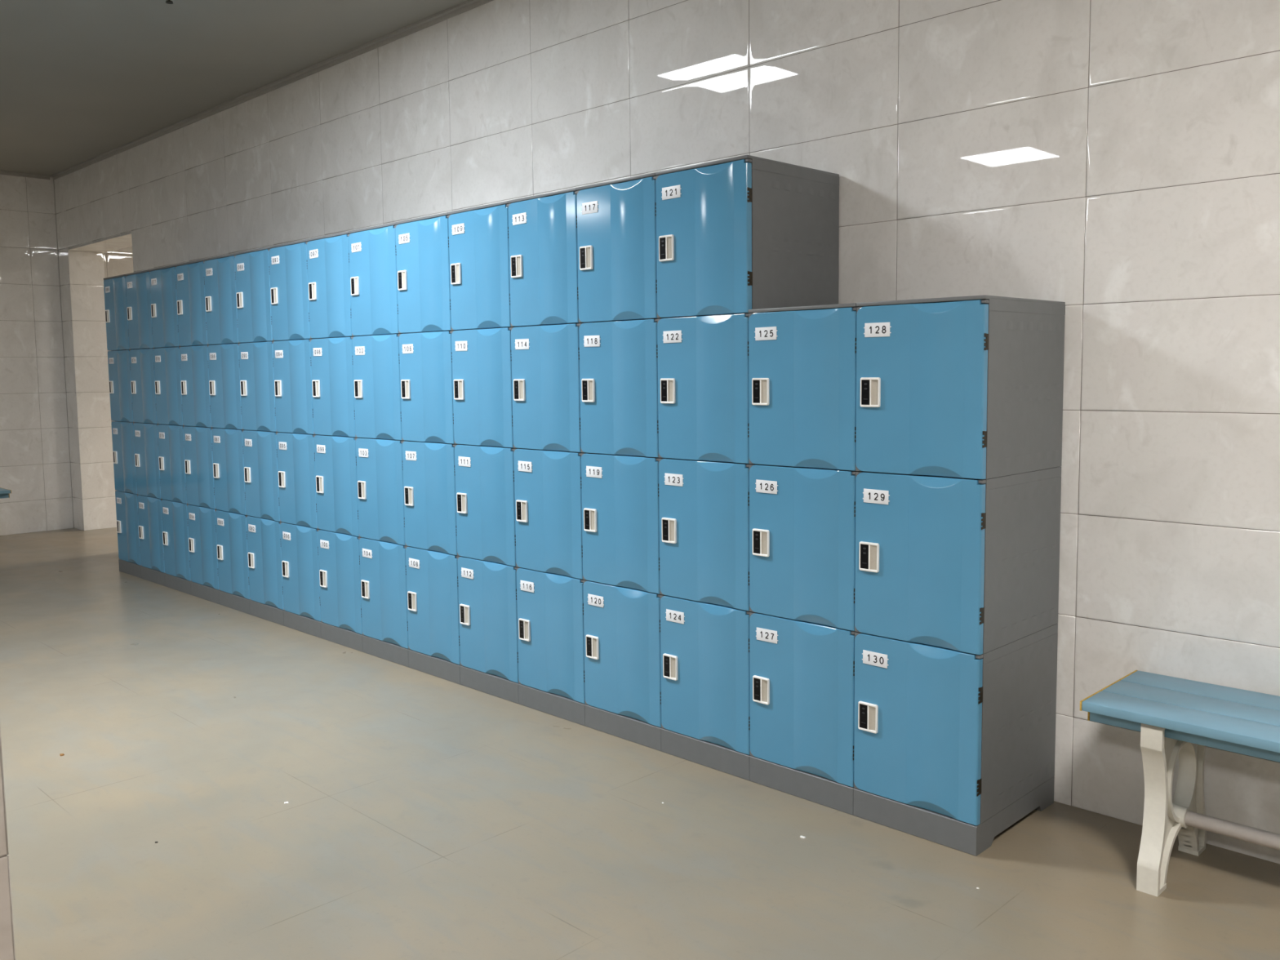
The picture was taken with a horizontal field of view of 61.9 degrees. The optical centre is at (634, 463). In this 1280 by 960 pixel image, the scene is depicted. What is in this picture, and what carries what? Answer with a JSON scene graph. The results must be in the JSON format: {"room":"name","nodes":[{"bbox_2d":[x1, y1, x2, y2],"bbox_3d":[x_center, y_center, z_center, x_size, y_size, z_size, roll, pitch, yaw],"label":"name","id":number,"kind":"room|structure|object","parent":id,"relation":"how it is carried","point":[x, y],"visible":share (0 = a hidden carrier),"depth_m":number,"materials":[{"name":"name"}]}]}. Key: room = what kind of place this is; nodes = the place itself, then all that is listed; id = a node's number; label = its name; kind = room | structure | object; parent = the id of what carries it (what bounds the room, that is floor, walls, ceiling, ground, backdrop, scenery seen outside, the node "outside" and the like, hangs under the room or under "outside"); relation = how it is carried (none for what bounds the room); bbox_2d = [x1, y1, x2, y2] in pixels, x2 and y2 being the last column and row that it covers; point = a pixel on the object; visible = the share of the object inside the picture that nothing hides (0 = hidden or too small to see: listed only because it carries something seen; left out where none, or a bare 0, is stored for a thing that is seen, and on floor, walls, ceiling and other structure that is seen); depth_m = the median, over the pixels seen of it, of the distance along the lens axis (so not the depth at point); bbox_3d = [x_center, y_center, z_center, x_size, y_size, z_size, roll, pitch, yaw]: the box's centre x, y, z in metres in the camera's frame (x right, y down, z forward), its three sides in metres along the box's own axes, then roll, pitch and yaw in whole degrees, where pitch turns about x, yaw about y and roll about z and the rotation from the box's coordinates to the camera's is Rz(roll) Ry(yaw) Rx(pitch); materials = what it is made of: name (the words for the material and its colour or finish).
{"room":"changing room","nodes":[
{"label":"changing room","id":0,"kind":"room"},
{"bbox_2d":[0,726,15,959],"bbox_3d":[-1.164,-0.294,1.355,0.450,2.965,0.450,4,7,45],"label":"wall","id":1,"kind":"structure","parent":0,"point":[7,951],"depth_m":1.43,"materials":[{"name":"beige tile"}]},
{"bbox_2d":[0,174,133,535],"bbox_3d":[-5.535,-0.861,8.487,0.200,2.965,12.400,4,7,45],"label":"wall","id":2,"kind":"structure","parent":0,"point":[35,455],"depth_m":8.88,"materials":[{"name":"beige tile"}]},
{"bbox_2d":[0,169,50,179],"bbox_3d":[-7.280,-2.137,6.463,0.029,0.030,6.862,4,7,45],"label":"trim","id":3,"kind":"structure","parent":2,"relation":"attached to","point":[2,172],"depth_m":8.75,"materials":[{"name":"grey"}]},
{"bbox_2d":[0,0,467,175],"bbox_3d":[-1.171,-2.089,4.014,12.550,0.150,12.400,4,7,45],"label":"ceiling","id":4,"kind":"structure","parent":0,"point":[81,81],"depth_m":5.59,"materials":[{"name":"paint"}]},
{"bbox_2d":[165,0,173,4],"bbox_3d":[-2.028,-2.033,4.653,0.056,0.051,0.056,4,7,45],"label":"sprinkler head","id":5,"kind":"object","parent":4,"relation":"attached to","point":[168,2],"visible":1,"depth_m":4.65},
{"bbox_2d":[0,527,1279,959],"bbox_3d":[-1.133,1.014,4.284,12.550,0.150,12.400,4,7,45],"label":"floor","id":6,"kind":"structure","parent":0,"point":[426,816],"depth_m":2.94,"materials":[{"name":"beige concrete"}]},
{"bbox_2d":[0,487,11,498],"bbox_3d":[-5.366,0.470,7.675,0.382,0.448,1.508,4,7,45],"label":"bench","id":7,"kind":"object","parent":6,"relation":"on","point":[4,493],"visible":1,"depth_m":8.06,"materials":[{"name":"blue plastic"}]},
{"bbox_2d":[115,490,141,577],"bbox_3d":[-3.134,0.444,7.125,0.381,0.541,0.490,4,7,45],"label":"locker","id":8,"kind":"object","parent":6,"relation":"on","point":[126,505],"visible":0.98,"depth_m":6.94,"materials":[{"name":"blue plastic"}]},
{"bbox_2d":[111,421,137,494],"bbox_3d":[-3.140,-0.055,7.082,0.381,0.459,0.490,4,7,45],"label":"locker","id":9,"kind":"object","parent":8,"relation":"on","point":[122,432],"visible":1,"depth_m":6.90,"materials":[{"name":"blue plastic"}]},
{"bbox_2d":[107,350,133,422],"bbox_3d":[-3.146,-0.513,7.042,0.381,0.459,0.490,4,7,45],"label":"locker","id":10,"kind":"object","parent":9,"relation":"on","point":[118,361],"visible":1,"depth_m":6.86,"materials":[{"name":"blue plastic"}]},
{"bbox_2d":[103,274,129,351],"bbox_3d":[-3.151,-0.976,7.002,0.382,0.469,0.491,4,7,45],"label":"locker","id":11,"kind":"object","parent":10,"relation":"on","point":[114,287],"visible":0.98,"depth_m":6.82,"materials":[{"name":"blue plastic"}]},
{"bbox_2d":[137,494,164,586],"bbox_3d":[-2.863,0.464,6.857,0.381,0.541,0.490,4,7,45],"label":"locker","id":12,"kind":"object","parent":6,"relation":"on","point":[149,508],"visible":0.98,"depth_m":6.67,"materials":[{"name":"blue plastic"}]},
{"bbox_2d":[133,422,160,498],"bbox_3d":[-2.869,-0.035,6.813,0.381,0.459,0.490,4,7,45],"label":"locker","id":13,"kind":"object","parent":12,"relation":"on","point":[145,434],"visible":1,"depth_m":6.63,"materials":[{"name":"blue plastic"}]},
{"bbox_2d":[129,348,157,423],"bbox_3d":[-2.875,-0.493,6.774,0.381,0.459,0.490,4,7,45],"label":"locker","id":14,"kind":"object","parent":13,"relation":"on","point":[141,361],"visible":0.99,"depth_m":6.59,"materials":[{"name":"blue plastic"}]},
{"bbox_2d":[125,269,157,349],"bbox_3d":[-2.880,-0.956,6.734,0.382,0.469,0.491,4,7,45],"label":"locker","id":15,"kind":"object","parent":14,"relation":"on","point":[137,283],"visible":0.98,"depth_m":6.55,"materials":[{"name":"blue plastic"}]},
{"bbox_2d":[160,499,191,595],"bbox_3d":[-2.592,0.484,6.588,0.381,0.541,0.490,4,7,45],"label":"locker","id":16,"kind":"object","parent":6,"relation":"on","point":[174,513],"visible":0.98,"depth_m":6.41,"materials":[{"name":"blue plastic"}]},
{"bbox_2d":[157,424,186,503],"bbox_3d":[-2.598,-0.015,6.545,0.381,0.459,0.490,4,7,45],"label":"locker","id":17,"kind":"object","parent":16,"relation":"on","point":[170,437],"visible":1,"depth_m":6.36,"materials":[{"name":"blue plastic"}]},
{"bbox_2d":[153,346,182,425],"bbox_3d":[-2.604,-0.473,6.505,0.381,0.459,0.490,4,7,45],"label":"locker","id":18,"kind":"object","parent":17,"relation":"on","point":[166,360],"visible":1,"depth_m":6.32,"materials":[{"name":"blue plastic"}]},
{"bbox_2d":[149,264,182,347],"bbox_3d":[-2.609,-0.936,6.465,0.382,0.469,0.491,4,7,45],"label":"locker","id":19,"kind":"object","parent":18,"relation":"on","point":[164,314],"visible":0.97,"depth_m":6.28,"materials":[{"name":"blue plastic"}]},
{"bbox_2d":[186,504,219,604],"bbox_3d":[-2.321,0.504,6.320,0.381,0.541,0.490,4,7,45],"label":"locker","id":20,"kind":"object","parent":6,"relation":"on","point":[202,545],"visible":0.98,"depth_m":6.14,"materials":[{"name":"blue plastic"}]},
{"bbox_2d":[182,426,215,509],"bbox_3d":[-2.327,0.005,6.277,0.381,0.459,0.490,4,7,45],"label":"locker","id":21,"kind":"object","parent":20,"relation":"on","point":[197,441],"visible":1,"depth_m":6.09,"materials":[{"name":"blue plastic"}]},
{"bbox_2d":[179,345,211,427],"bbox_3d":[-2.333,-0.453,6.237,0.381,0.459,0.490,4,7,45],"label":"locker","id":22,"kind":"object","parent":21,"relation":"on","point":[193,360],"visible":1,"depth_m":6.05,"materials":[{"name":"blue plastic"}]},
{"bbox_2d":[174,259,213,346],"bbox_3d":[-2.338,-0.916,6.197,0.382,0.469,0.491,4,7,45],"label":"locker","id":23,"kind":"object","parent":22,"relation":"on","point":[189,276],"visible":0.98,"depth_m":6.01,"materials":[{"name":"blue plastic"}]},
{"bbox_2d":[215,509,249,614],"bbox_3d":[-2.050,0.524,6.052,0.381,0.541,0.490,4,7,45],"label":"locker","id":24,"kind":"object","parent":6,"relation":"on","point":[231,527],"visible":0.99,"depth_m":5.87,"materials":[{"name":"blue plastic"}]},
{"bbox_2d":[211,427,245,515],"bbox_3d":[-2.056,0.025,6.008,0.381,0.459,0.490,4,7,45],"label":"locker","id":25,"kind":"object","parent":24,"relation":"on","point":[227,443],"visible":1,"depth_m":5.83,"materials":[{"name":"blue plastic"}]},
{"bbox_2d":[207,343,242,429],"bbox_3d":[-2.061,-0.432,5.969,0.381,0.459,0.490,4,7,45],"label":"locker","id":26,"kind":"object","parent":25,"relation":"on","point":[223,359],"visible":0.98,"depth_m":5.79,"materials":[{"name":"blue plastic"}]},
{"bbox_2d":[203,253,240,344],"bbox_3d":[-2.067,-0.896,5.929,0.382,0.469,0.491,4,7,45],"label":"locker","id":27,"kind":"object","parent":26,"relation":"on","point":[220,297],"visible":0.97,"depth_m":5.74,"materials":[{"name":"blue plastic"}]},
{"bbox_2d":[246,515,284,626],"bbox_3d":[-1.778,0.544,5.784,0.381,0.541,0.490,4,7,45],"label":"locker","id":28,"kind":"object","parent":6,"relation":"on","point":[264,535],"visible":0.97,"depth_m":5.60,"materials":[{"name":"blue plastic"}]},
{"bbox_2d":[242,430,280,521],"bbox_3d":[-1.784,0.045,5.740,0.381,0.459,0.490,4,7,45],"label":"locker","id":29,"kind":"object","parent":28,"relation":"on","point":[260,447],"visible":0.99,"depth_m":5.56,"materials":[{"name":"blue plastic"}]},
{"bbox_2d":[238,341,276,431],"bbox_3d":[-1.790,-0.412,5.700,0.381,0.459,0.490,4,7,45],"label":"locker","id":30,"kind":"object","parent":29,"relation":"on","point":[256,358],"visible":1,"depth_m":5.52,"materials":[{"name":"blue plastic"}]},
{"bbox_2d":[234,246,274,342],"bbox_3d":[-1.796,-0.876,5.660,0.382,0.469,0.491,4,7,45],"label":"locker","id":31,"kind":"object","parent":30,"relation":"on","point":[252,277],"visible":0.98,"depth_m":5.47,"materials":[{"name":"blue plastic"}]},
{"bbox_2d":[280,522,321,638],"bbox_3d":[-1.507,0.564,5.515,0.381,0.541,0.490,4,7,45],"label":"locker","id":32,"kind":"object","parent":6,"relation":"on","point":[299,544],"visible":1,"depth_m":5.33,"materials":[{"name":"blue plastic"}]},
{"bbox_2d":[276,432,317,528],"bbox_3d":[-1.513,0.066,5.472,0.381,0.459,0.490,4,7,45],"label":"locker","id":33,"kind":"object","parent":32,"relation":"on","point":[295,451],"visible":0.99,"depth_m":5.29,"materials":[{"name":"blue plastic"}]},
{"bbox_2d":[272,339,313,434],"bbox_3d":[-1.519,-0.393,5.432,0.381,0.459,0.490,4,7,45],"label":"locker","id":34,"kind":"object","parent":33,"relation":"on","point":[292,371],"visible":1,"depth_m":5.25,"materials":[{"name":"blue plastic"}]},
{"bbox_2d":[268,239,311,341],"bbox_3d":[-1.524,-0.856,5.392,0.382,0.469,0.491,4,7,45],"label":"locker","id":35,"kind":"object","parent":34,"relation":"on","point":[288,267],"visible":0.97,"depth_m":5.21,"materials":[{"name":"blue plastic"}]},
{"bbox_2d":[317,528,362,651],"bbox_3d":[-1.236,0.585,5.247,0.381,0.541,0.490,4,7,45],"label":"locker","id":36,"kind":"object","parent":6,"relation":"on","point":[339,557],"visible":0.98,"depth_m":5.07,"materials":[{"name":"blue plastic"}]},
{"bbox_2d":[314,435,359,536],"bbox_3d":[-1.242,0.086,5.204,0.381,0.459,0.490,4,7,45],"label":"locker","id":37,"kind":"object","parent":36,"relation":"on","point":[335,462],"visible":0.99,"depth_m":5.02,"materials":[{"name":"blue plastic"}]},
{"bbox_2d":[310,337,355,437],"bbox_3d":[-1.248,-0.372,5.164,0.381,0.459,0.490,4,7,45],"label":"locker","id":38,"kind":"object","parent":37,"relation":"on","point":[331,358],"visible":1,"depth_m":4.98,"materials":[{"name":"blue plastic"}]},
{"bbox_2d":[306,231,352,338],"bbox_3d":[-1.253,-0.836,5.124,0.382,0.469,0.491,4,7,45],"label":"locker","id":39,"kind":"object","parent":38,"relation":"on","point":[328,255],"visible":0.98,"depth_m":4.94,"materials":[{"name":"blue plastic"}]},
{"bbox_2d":[359,537,408,666],"bbox_3d":[-0.965,0.605,4.979,0.381,0.541,0.490,4,7,45],"label":"locker","id":40,"kind":"object","parent":6,"relation":"on","point":[383,573],"visible":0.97,"depth_m":4.80,"materials":[{"name":"blue plastic"}]},
{"bbox_2d":[355,437,405,545],"bbox_3d":[-0.971,0.106,4.935,0.381,0.459,0.490,4,7,45],"label":"locker","id":41,"kind":"object","parent":40,"relation":"on","point":[380,471],"visible":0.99,"depth_m":4.75,"materials":[{"name":"blue plastic"}]},
{"bbox_2d":[351,333,402,439],"bbox_3d":[-0.977,-0.352,4.895,0.381,0.459,0.490,4,7,45],"label":"locker","id":42,"kind":"object","parent":41,"relation":"on","point":[375,358],"visible":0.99,"depth_m":4.71,"materials":[{"name":"blue plastic"}]},
{"bbox_2d":[347,222,403,336],"bbox_3d":[-0.982,-0.816,4.855,0.382,0.469,0.491,4,7,45],"label":"locker","id":43,"kind":"object","parent":42,"relation":"on","point":[372,250],"visible":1,"depth_m":4.67,"materials":[{"name":"blue plastic"}]},
{"bbox_2d":[405,546,460,684],"bbox_3d":[-0.694,0.625,4.710,0.381,0.541,0.490,4,7,45],"label":"locker","id":44,"kind":"object","parent":6,"relation":"on","point":[432,576],"visible":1,"depth_m":4.53,"materials":[{"name":"blue plastic"}]},
{"bbox_2d":[402,440,457,555],"bbox_3d":[-0.700,0.126,4.667,0.381,0.459,0.490,4,7,45],"label":"locker","id":45,"kind":"object","parent":44,"relation":"on","point":[428,468],"visible":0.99,"depth_m":4.48,"materials":[{"name":"blue plastic"}]},
{"bbox_2d":[398,330,454,444],"bbox_3d":[-0.706,-0.332,4.627,0.381,0.459,0.490,4,7,45],"label":"locker","id":46,"kind":"object","parent":45,"relation":"on","point":[425,358],"visible":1,"depth_m":4.44,"materials":[{"name":"blue plastic"}]},
{"bbox_2d":[395,212,453,333],"bbox_3d":[-0.711,-0.796,4.587,0.382,0.469,0.491,4,7,45],"label":"locker","id":47,"kind":"object","parent":46,"relation":"on","point":[422,243],"visible":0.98,"depth_m":4.40,"materials":[{"name":"blue plastic"}]},
{"bbox_2d":[457,555,519,703],"bbox_3d":[-0.423,0.644,4.442,0.381,0.541,0.490,4,7,45],"label":"locker","id":48,"kind":"object","parent":6,"relation":"on","point":[486,589],"visible":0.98,"depth_m":4.26,"materials":[{"name":"blue plastic"}]},
{"bbox_2d":[454,444,515,566],"bbox_3d":[-0.429,0.146,4.399,0.381,0.459,0.490,4,7,45],"label":"locker","id":49,"kind":"object","parent":48,"relation":"on","point":[485,502],"visible":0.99,"depth_m":4.22,"materials":[{"name":"blue plastic"}]},
{"bbox_2d":[451,327,513,448],"bbox_3d":[-0.434,-0.312,4.359,0.381,0.459,0.490,4,7,45],"label":"locker","id":50,"kind":"object","parent":49,"relation":"on","point":[482,362],"visible":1,"depth_m":4.18,"materials":[{"name":"blue plastic"}]},
{"bbox_2d":[448,200,515,330],"bbox_3d":[-0.440,-0.776,4.319,0.382,0.469,0.491,4,7,45],"label":"locker","id":51,"kind":"object","parent":50,"relation":"on","point":[479,250],"visible":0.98,"depth_m":4.14,"materials":[{"name":"blue plastic"}]},
{"bbox_2d":[515,567,585,725],"bbox_3d":[-0.151,0.665,4.174,0.381,0.541,0.490,4,7,45],"label":"locker","id":52,"kind":"object","parent":6,"relation":"on","point":[550,606],"visible":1,"depth_m":3.99,"materials":[{"name":"blue plastic"}]},
{"bbox_2d":[513,448,584,579],"bbox_3d":[-0.158,0.166,4.130,0.381,0.459,0.490,4,7,45],"label":"locker","id":53,"kind":"object","parent":52,"relation":"on","point":[548,499],"visible":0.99,"depth_m":3.95,"materials":[{"name":"blue plastic"}]},
{"bbox_2d":[511,323,581,452],"bbox_3d":[-0.163,-0.292,4.090,0.381,0.459,0.490,4,7,45],"label":"locker","id":54,"kind":"object","parent":53,"relation":"on","point":[545,359],"visible":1,"depth_m":3.91,"materials":[{"name":"blue plastic"}]},
{"bbox_2d":[507,187,582,327],"bbox_3d":[-0.169,-0.756,4.051,0.382,0.469,0.491,4,7,45],"label":"locker","id":55,"kind":"object","parent":54,"relation":"on","point":[543,228],"visible":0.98,"depth_m":3.87,"materials":[{"name":"blue plastic"}]},
{"bbox_2d":[582,579,662,751],"bbox_3d":[0.120,0.685,3.905,0.381,0.541,0.490,4,7,45],"label":"locker","id":56,"kind":"object","parent":6,"relation":"on","point":[622,624],"visible":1,"depth_m":3.73,"materials":[{"name":"blue plastic"}]},
{"bbox_2d":[581,453,660,594],"bbox_3d":[0.114,0.186,3.862,0.381,0.459,0.490,4,7,45],"label":"locker","id":57,"kind":"object","parent":56,"relation":"on","point":[620,516],"visible":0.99,"depth_m":3.68,"materials":[{"name":"blue plastic"}]},
{"bbox_2d":[578,319,658,457],"bbox_3d":[0.108,-0.272,3.822,0.381,0.459,0.490,4,7,45],"label":"locker","id":58,"kind":"object","parent":57,"relation":"on","point":[619,359],"visible":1,"depth_m":3.64,"materials":[{"name":"blue plastic"}]},
{"bbox_2d":[576,172,658,323],"bbox_3d":[0.103,-0.736,3.782,0.382,0.469,0.491,4,7,45],"label":"locker","id":59,"kind":"object","parent":58,"relation":"on","point":[616,220],"visible":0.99,"depth_m":3.60,"materials":[{"name":"blue plastic"}]},
{"bbox_2d":[659,594,751,780],"bbox_3d":[0.391,0.705,3.637,0.381,0.541,0.490,4,7,45],"label":"locker","id":60,"kind":"object","parent":6,"relation":"on","point":[704,646],"visible":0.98,"depth_m":3.46,"materials":[{"name":"blue plastic"}]},
{"bbox_2d":[658,457,753,610],"bbox_3d":[0.385,0.206,3.594,0.381,0.459,0.490,4,7,45],"label":"locker","id":61,"kind":"object","parent":60,"relation":"on","point":[704,505],"visible":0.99,"depth_m":3.41,"materials":[{"name":"blue plastic"}]},
{"bbox_2d":[657,313,749,463],"bbox_3d":[0.379,-0.252,3.554,0.381,0.459,0.490,4,7,45],"label":"locker","id":62,"kind":"object","parent":61,"relation":"on","point":[703,361],"visible":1,"depth_m":3.37,"materials":[{"name":"blue plastic"}]},
{"bbox_2d":[655,155,839,318],"bbox_3d":[0.374,-0.716,3.514,0.382,0.469,0.491,4,7,45],"label":"locker","id":63,"kind":"object","parent":62,"relation":"on","point":[736,235],"visible":0.97,"depth_m":3.35,"materials":[{"name":"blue plastic"}]},
{"bbox_2d":[749,611,855,815],"bbox_3d":[0.662,0.725,3.369,0.381,0.541,0.490,4,7,45],"label":"locker","id":64,"kind":"object","parent":6,"relation":"on","point":[802,673],"visible":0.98,"depth_m":3.19,"materials":[{"name":"blue plastic"}]},
{"bbox_2d":[748,463,859,631],"bbox_3d":[0.656,0.226,3.325,0.381,0.459,0.490,4,7,45],"label":"locker","id":65,"kind":"object","parent":64,"relation":"on","point":[802,519],"visible":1,"depth_m":3.14,"materials":[{"name":"blue plastic"}]},
{"bbox_2d":[748,302,857,471],"bbox_3d":[0.651,-0.238,3.285,0.382,0.469,0.491,4,7,45],"label":"locker","id":66,"kind":"object","parent":65,"relation":"on","point":[802,359],"visible":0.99,"depth_m":3.10,"materials":[{"name":"blue plastic"}]},
{"bbox_2d":[853,623,1057,856],"bbox_3d":[0.934,0.745,3.100,0.382,0.541,0.490,4,7,45],"label":"locker","id":67,"kind":"object","parent":6,"relation":"on","point":[953,748],"visible":1,"depth_m":2.93,"materials":[{"name":"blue plastic"}]},
{"bbox_2d":[854,466,1061,654],"bbox_3d":[0.927,0.246,3.057,0.382,0.459,0.490,4,7,45],"label":"locker","id":68,"kind":"object","parent":67,"relation":"on","point":[971,566],"visible":1,"depth_m":2.89,"materials":[{"name":"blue plastic"}]},
{"bbox_2d":[855,294,1065,479],"bbox_3d":[0.922,-0.218,3.017,0.382,0.469,0.491,4,7,45],"label":"locker","id":69,"kind":"object","parent":68,"relation":"on","point":[971,386],"visible":1,"depth_m":2.85,"materials":[{"name":"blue plastic"}]},
{"bbox_2d":[1080,670,1279,896],"bbox_3d":[1.795,0.849,2.312,1.508,0.448,0.382,4,7,45],"label":"bench","id":70,"kind":"object","parent":6,"relation":"on","point":[1174,717],"visible":1,"depth_m":2.63,"materials":[{"name":"blue plastic"}]},
{"bbox_2d":[53,0,1279,863],"bbox_3d":[-0.425,-0.610,4.879,12.150,2.965,0.280,4,7,45],"label":"wall","id":71,"kind":"structure","parent":0,"point":[1116,162],"depth_m":3.15,"materials":[{"name":"beige tile"}]},
{"bbox_2d":[50,0,493,179],"bbox_3d":[-0.542,-2.060,4.631,12.120,0.030,0.029,4,7,45],"label":"trim","id":72,"kind":"structure","parent":71,"relation":"attached to","point":[468,5],"depth_m":5.94,"materials":[{"name":"grey"}]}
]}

